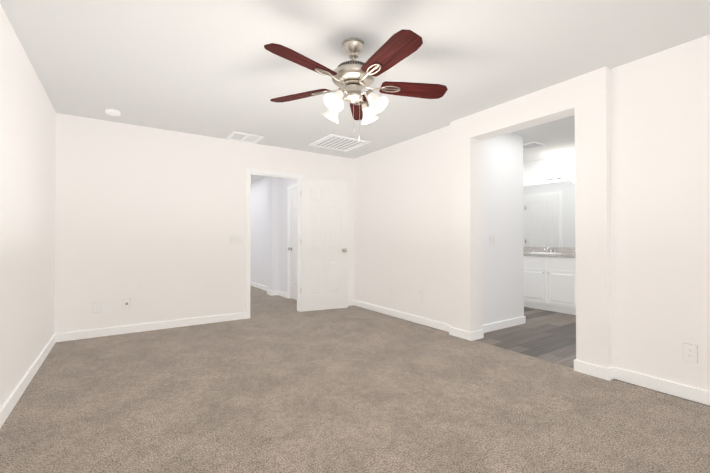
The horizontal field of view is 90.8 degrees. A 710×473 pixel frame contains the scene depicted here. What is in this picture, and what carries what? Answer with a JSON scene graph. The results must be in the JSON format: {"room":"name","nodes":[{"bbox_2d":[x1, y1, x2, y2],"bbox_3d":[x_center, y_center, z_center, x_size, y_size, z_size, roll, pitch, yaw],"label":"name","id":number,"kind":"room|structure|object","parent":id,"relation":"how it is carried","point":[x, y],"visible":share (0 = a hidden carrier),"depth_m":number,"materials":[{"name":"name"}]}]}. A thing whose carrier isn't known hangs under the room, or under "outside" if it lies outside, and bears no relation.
{"room":"empty bedroom","nodes":[
{"label":"empty bedroom","id":0,"kind":"room"},
{"bbox_2d":[0,4,55,408],"bbox_3d":[-1.630,-0.126,1.270,0.120,2.460,6.140,0,-1,-34],"label":"wall","id":1,"kind":"structure","parent":0,"point":[27,200],"depth_m":2.54,"materials":[{"name":"white paint"}]},
{"bbox_2d":[0,333,59,427],"bbox_3d":[-1.574,1.061,1.295,0.014,0.088,5.900,0,-1,-34],"label":"baseboard","id":2,"kind":"structure","parent":1,"relation":"attached to","point":[6,409],"depth_m":2.56,"materials":[{"name":"white wood"}]},
{"bbox_2d":[54,113,353,333],"bbox_3d":[-1.601,-0.088,4.906,3.960,2.460,0.120,0,-1,-34],"label":"wall","id":3,"kind":"structure","parent":0,"point":[149,221],"depth_m":4.26,"materials":[{"name":"white paint"}]},
{"bbox_2d":[93,302,100,312],"bbox_3d":[-2.909,0.797,3.947,0.073,0.118,0.008,0,-1,-34],"label":"electrical outlet","id":4,"kind":"object","parent":3,"relation":"attached to","point":[96,306],"visible":1,"depth_m":3.94,"materials":[{"name":"white plastic"}]},
{"bbox_2d":[123,298,130,308],"bbox_3d":[-2.675,0.788,4.105,0.073,0.118,0.006,0,-1,-34],"label":"outlet","id":5,"kind":"object","parent":3,"relation":"attached to","point":[126,303],"visible":1,"depth_m":4.10,"materials":[{"name":"white plastic"}]},
{"bbox_2d":[60,312,245,341],"bbox_3d":[-2.349,1.092,4.314,2.012,0.088,0.014,0,-1,-34],"label":"baseboard","id":6,"kind":"structure","parent":3,"relation":"attached to","point":[76,335],"depth_m":4.21,"materials":[{"name":"white wood"}]},
{"bbox_2d":[230,235,242,243],"bbox_3d":[-1.626,0.041,4.807,0.165,0.118,0.013,0,-1,-34],"label":"bedroom light switch","id":7,"kind":"object","parent":3,"relation":"attached to","point":[235,239],"visible":1,"depth_m":4.80,"materials":[{"name":"white plastic"}]},
{"bbox_2d":[246,168,303,318],"bbox_3d":[-1.185,0.095,5.181,0.876,2.098,0.146,0,-1,-34],"label":"door frame","id":8,"kind":"structure","parent":3,"relation":"attached to","point":[248,228],"depth_m":5.06,"materials":[{"name":"white wood"}]},
{"bbox_2d":[301,178,347,311],"bbox_3d":[-0.469,0.123,5.458,0.762,2.025,0.177,0,-1,-25],"label":"door","id":9,"kind":"structure","parent":3,"relation":"in","point":[324,244],"depth_m":5.43,"materials":[{"name":"white wood"}]},
{"bbox_2d":[250,177,296,292],"bbox_3d":[-2.285,-0.054,8.241,0.120,2.460,5.570,0,-1,-34],"label":"wall","id":10,"kind":"structure","parent":0,"point":[259,238],"depth_m":7.69,"materials":[{"name":"white paint"}]},
{"bbox_2d":[250,281,275,292],"bbox_3d":[-2.771,1.138,8.837,0.014,0.088,4.020,0,-1,-34],"label":"baseboard","id":11,"kind":"structure","parent":10,"relation":"attached to","point":[251,283],"depth_m":7.91,"materials":[{"name":"white wood"}]},
{"bbox_2d":[276,291,286,297],"bbox_3d":[-1.395,1.117,6.773,0.014,0.088,0.460,0,-1,-34],"label":"baseboard","id":12,"kind":"structure","parent":10,"relation":"attached to","point":[280,293],"depth_m":6.81,"materials":[{"name":"white wood"}]},
{"bbox_2d":[287,184,296,298],"bbox_3d":[-0.971,0.106,6.255,0.133,2.098,0.886,0,-1,-34],"label":"door frame","id":13,"kind":"structure","parent":10,"relation":"attached to","point":[291,186],"depth_m":6.55,"materials":[{"name":"white wood"}]},
{"bbox_2d":[288,188,296,299],"bbox_3d":[-0.986,0.131,6.241,0.177,2.025,0.768,0,-1,-34],"label":"hall door","id":14,"kind":"structure","parent":10,"relation":"in","point":[292,248],"depth_m":6.43,"materials":[{"name":"white wood"}]},
{"bbox_2d":[268,176,278,290],"bbox_3d":[-1.642,-0.067,7.041,0.140,2.460,0.240,0,-1,-34],"label":"wall","id":15,"kind":"structure","parent":0,"point":[273,233],"depth_m":6.95,"materials":[{"name":"white paint"}]},
{"bbox_2d":[0,285,709,472],"bbox_3d":[-1.712,1.191,4.807,3.920,0.100,12.140,0,-1,-34],"label":"floor carpet","id":16,"kind":"object","parent":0,"point":[276,384],"visible":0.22,"depth_m":2.27,"materials":[{"name":"beige carpet"}]},
{"bbox_2d":[0,0,709,183],"bbox_3d":[-0.518,-1.361,5.629,6.790,0.100,12.140,0,-1,-34],"label":"ceiling","id":17,"kind":"structure","parent":0,"point":[213,68],"depth_m":2.58,"materials":[{"name":"white paint"}]},
{"bbox_2d":[105,109,120,115],"bbox_3d":[-2.573,-1.311,3.718,0.140,0.040,0.140,0,-1,-34],"label":"smoke detector","id":18,"kind":"object","parent":17,"relation":"attached to","point":[112,112],"visible":1,"depth_m":3.68,"materials":[{"name":"white plastic"}]},
{"bbox_2d":[226,131,263,143],"bbox_3d":[-1.473,-1.313,4.673,0.400,0.016,0.370,0,-1,-34],"label":"ceiling vent","id":19,"kind":"object","parent":17,"relation":"in","point":[243,137],"visible":1,"depth_m":4.65,"materials":[{"name":"white metal"}]},
{"bbox_2d":[309,134,369,151],"bbox_3d":[-0.228,-1.312,4.950,0.640,0.013,0.620,0,-1,-34],"label":"ceiling vent","id":20,"kind":"object","parent":17,"relation":"in","point":[337,142],"visible":0.98,"depth_m":4.92,"materials":[{"name":"white metal"}]},
{"bbox_2d":[264,29,447,140],"bbox_3d":[-0.002,-1.000,2.399,1.328,0.688,1.298,0,-1,-34],"label":"fan","id":21,"kind":"object","parent":17,"relation":"hanging from","point":[352,77],"visible":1,"depth_m":2.35,"materials":[{"name":"brown wood"}]},
{"bbox_2d":[523,142,544,148],"bbox_3d":[2.537,-1.310,5.056,0.280,0.014,0.280,0,-1,-34],"label":"ceiling vent","id":22,"kind":"object","parent":17,"relation":"in","point":[531,145],"visible":0.9,"depth_m":5.02,"materials":[{"name":"white metal"}]},
{"bbox_2d":[354,125,450,324],"bbox_3d":[0.626,-0.087,5.026,0.120,2.460,2.150,0,-1,-34],"label":"wall","id":23,"kind":"structure","parent":0,"point":[402,234],"depth_m":4.80,"materials":[{"name":"white paint"}]},
{"bbox_2d":[352,300,448,331],"bbox_3d":[0.564,1.098,4.972,0.030,0.088,2.150,0,-1,-34],"label":"baseboard","id":24,"kind":"structure","parent":23,"relation":"attached to","point":[427,322],"depth_m":4.80,"materials":[{"name":"white wood"}]},
{"bbox_2d":[482,133,523,324],"bbox_3d":[1.151,-0.085,5.285,1.040,2.460,2.300,0,-1,-34],"label":"wall","id":25,"kind":"structure","parent":0,"point":[503,256],"depth_m":4.36,"materials":[{"name":"white paint"}]},
{"bbox_2d":[490,234,495,243],"bbox_3d":[1.675,0.035,4.243,0.119,0.118,0.013,0,-1,-34],"label":"bathroom light switch","id":26,"kind":"object","parent":25,"relation":"attached to","point":[492,239],"visible":1,"depth_m":4.24,"materials":[{"name":"white plastic"}]},
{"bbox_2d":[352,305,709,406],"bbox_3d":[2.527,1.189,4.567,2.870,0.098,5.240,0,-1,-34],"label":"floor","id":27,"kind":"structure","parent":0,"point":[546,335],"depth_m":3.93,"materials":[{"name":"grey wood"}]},
{"bbox_2d":[524,255,575,314],"bbox_3d":[3.021,0.732,5.682,0.574,0.836,3.100,0,-1,-34],"label":"bathroom vanity","id":28,"kind":"object","parent":27,"relation":"on","point":[549,278],"depth_m":5.31,"materials":[{"name":"painted wood"},{"name":"granite"},{"name":"chrome"}]},
{"bbox_2d":[524,251,567,254],"bbox_3d":[3.027,0.288,5.691,0.558,0.052,3.120,0,-1,-34],"label":"countertop","id":29,"kind":"structure","parent":28,"relation":"on","point":[525,252],"depth_m":5.66,"materials":[{"name":"grey stone"}]},
{"bbox_2d":[450,66,611,367],"bbox_3d":[1.624,-0.103,3.456,0.200,2.460,1.570,0,-1,-34],"label":"wall","id":30,"kind":"structure","parent":0,"point":[593,223],"depth_m":2.93,"materials":[{"name":"white paint"}]},
{"bbox_2d":[448,325,475,340],"bbox_3d":[1.186,1.088,3.927,0.034,0.088,0.308,0,-1,-34],"label":"baseboard","id":31,"kind":"structure","parent":30,"relation":"attached to","point":[471,336],"depth_m":3.89,"materials":[{"name":"white wood"}]},
{"bbox_2d":[476,316,525,336],"bbox_3d":[1.784,1.091,4.304,1.020,0.088,0.014,0,-1,-34],"label":"baseboard","id":32,"kind":"structure","parent":30,"relation":"attached to","point":[521,320],"depth_m":4.30,"materials":[{"name":"white wood"}]},
{"bbox_2d":[523,154,574,246],"bbox_3d":[3.672,-0.084,5.343,0.120,2.460,5.240,0,-1,-34],"label":"wall","id":33,"kind":"structure","parent":0,"point":[536,172],"depth_m":5.92,"materials":[{"name":"white paint"}]},
{"bbox_2d":[523,180,574,246],"bbox_3d":[3.259,-0.364,5.851,0.006,1.060,2.900,0,-1,-34],"label":"mirror","id":34,"kind":"object","parent":33,"relation":"attached to","point":[548,214],"visible":0.29,"depth_m":5.85,"materials":[{"name":"white mirror"}]},
{"bbox_2d":[524,247,575,254],"bbox_3d":[3.251,0.227,5.840,0.020,0.102,3.120,0,-1,-34],"label":"backsplash","id":35,"kind":"structure","parent":33,"relation":"attached to","point":[571,250],"depth_m":5.75,"materials":[{"name":"grey stone"}]},
{"bbox_2d":[546,170,574,179],"bbox_3d":[3.356,-0.997,5.574,0.158,0.100,0.640,0,-1,-34],"label":"sconce","id":36,"kind":"object","parent":33,"relation":"attached to","point":[560,175],"visible":0.69,"depth_m":5.62,"materials":[{"name":"silver metal"}]},
{"bbox_2d":[610,34,709,391],"bbox_3d":[2.730,-0.120,1.868,0.120,2.460,2.300,0,-1,-34],"label":"wall","id":37,"kind":"structure","parent":0,"point":[660,169],"depth_m":2.53,"materials":[{"name":"white paint"}]},
{"bbox_2d":[608,367,709,405],"bbox_3d":[2.626,1.067,1.876,0.030,0.088,2.150,0,-1,-34],"label":"baseboard","id":38,"kind":"structure","parent":37,"relation":"attached to","point":[667,387],"depth_m":2.52,"materials":[{"name":"white wood"}]},
{"bbox_2d":[683,343,697,362],"bbox_3d":[2.294,0.796,2.397,0.008,0.118,0.073,0,-1,-34],"label":"electrical outlet","id":39,"kind":"object","parent":37,"relation":"attached to","point":[690,352],"visible":1,"depth_m":2.39,"materials":[{"name":"white plastic"}]}
]}

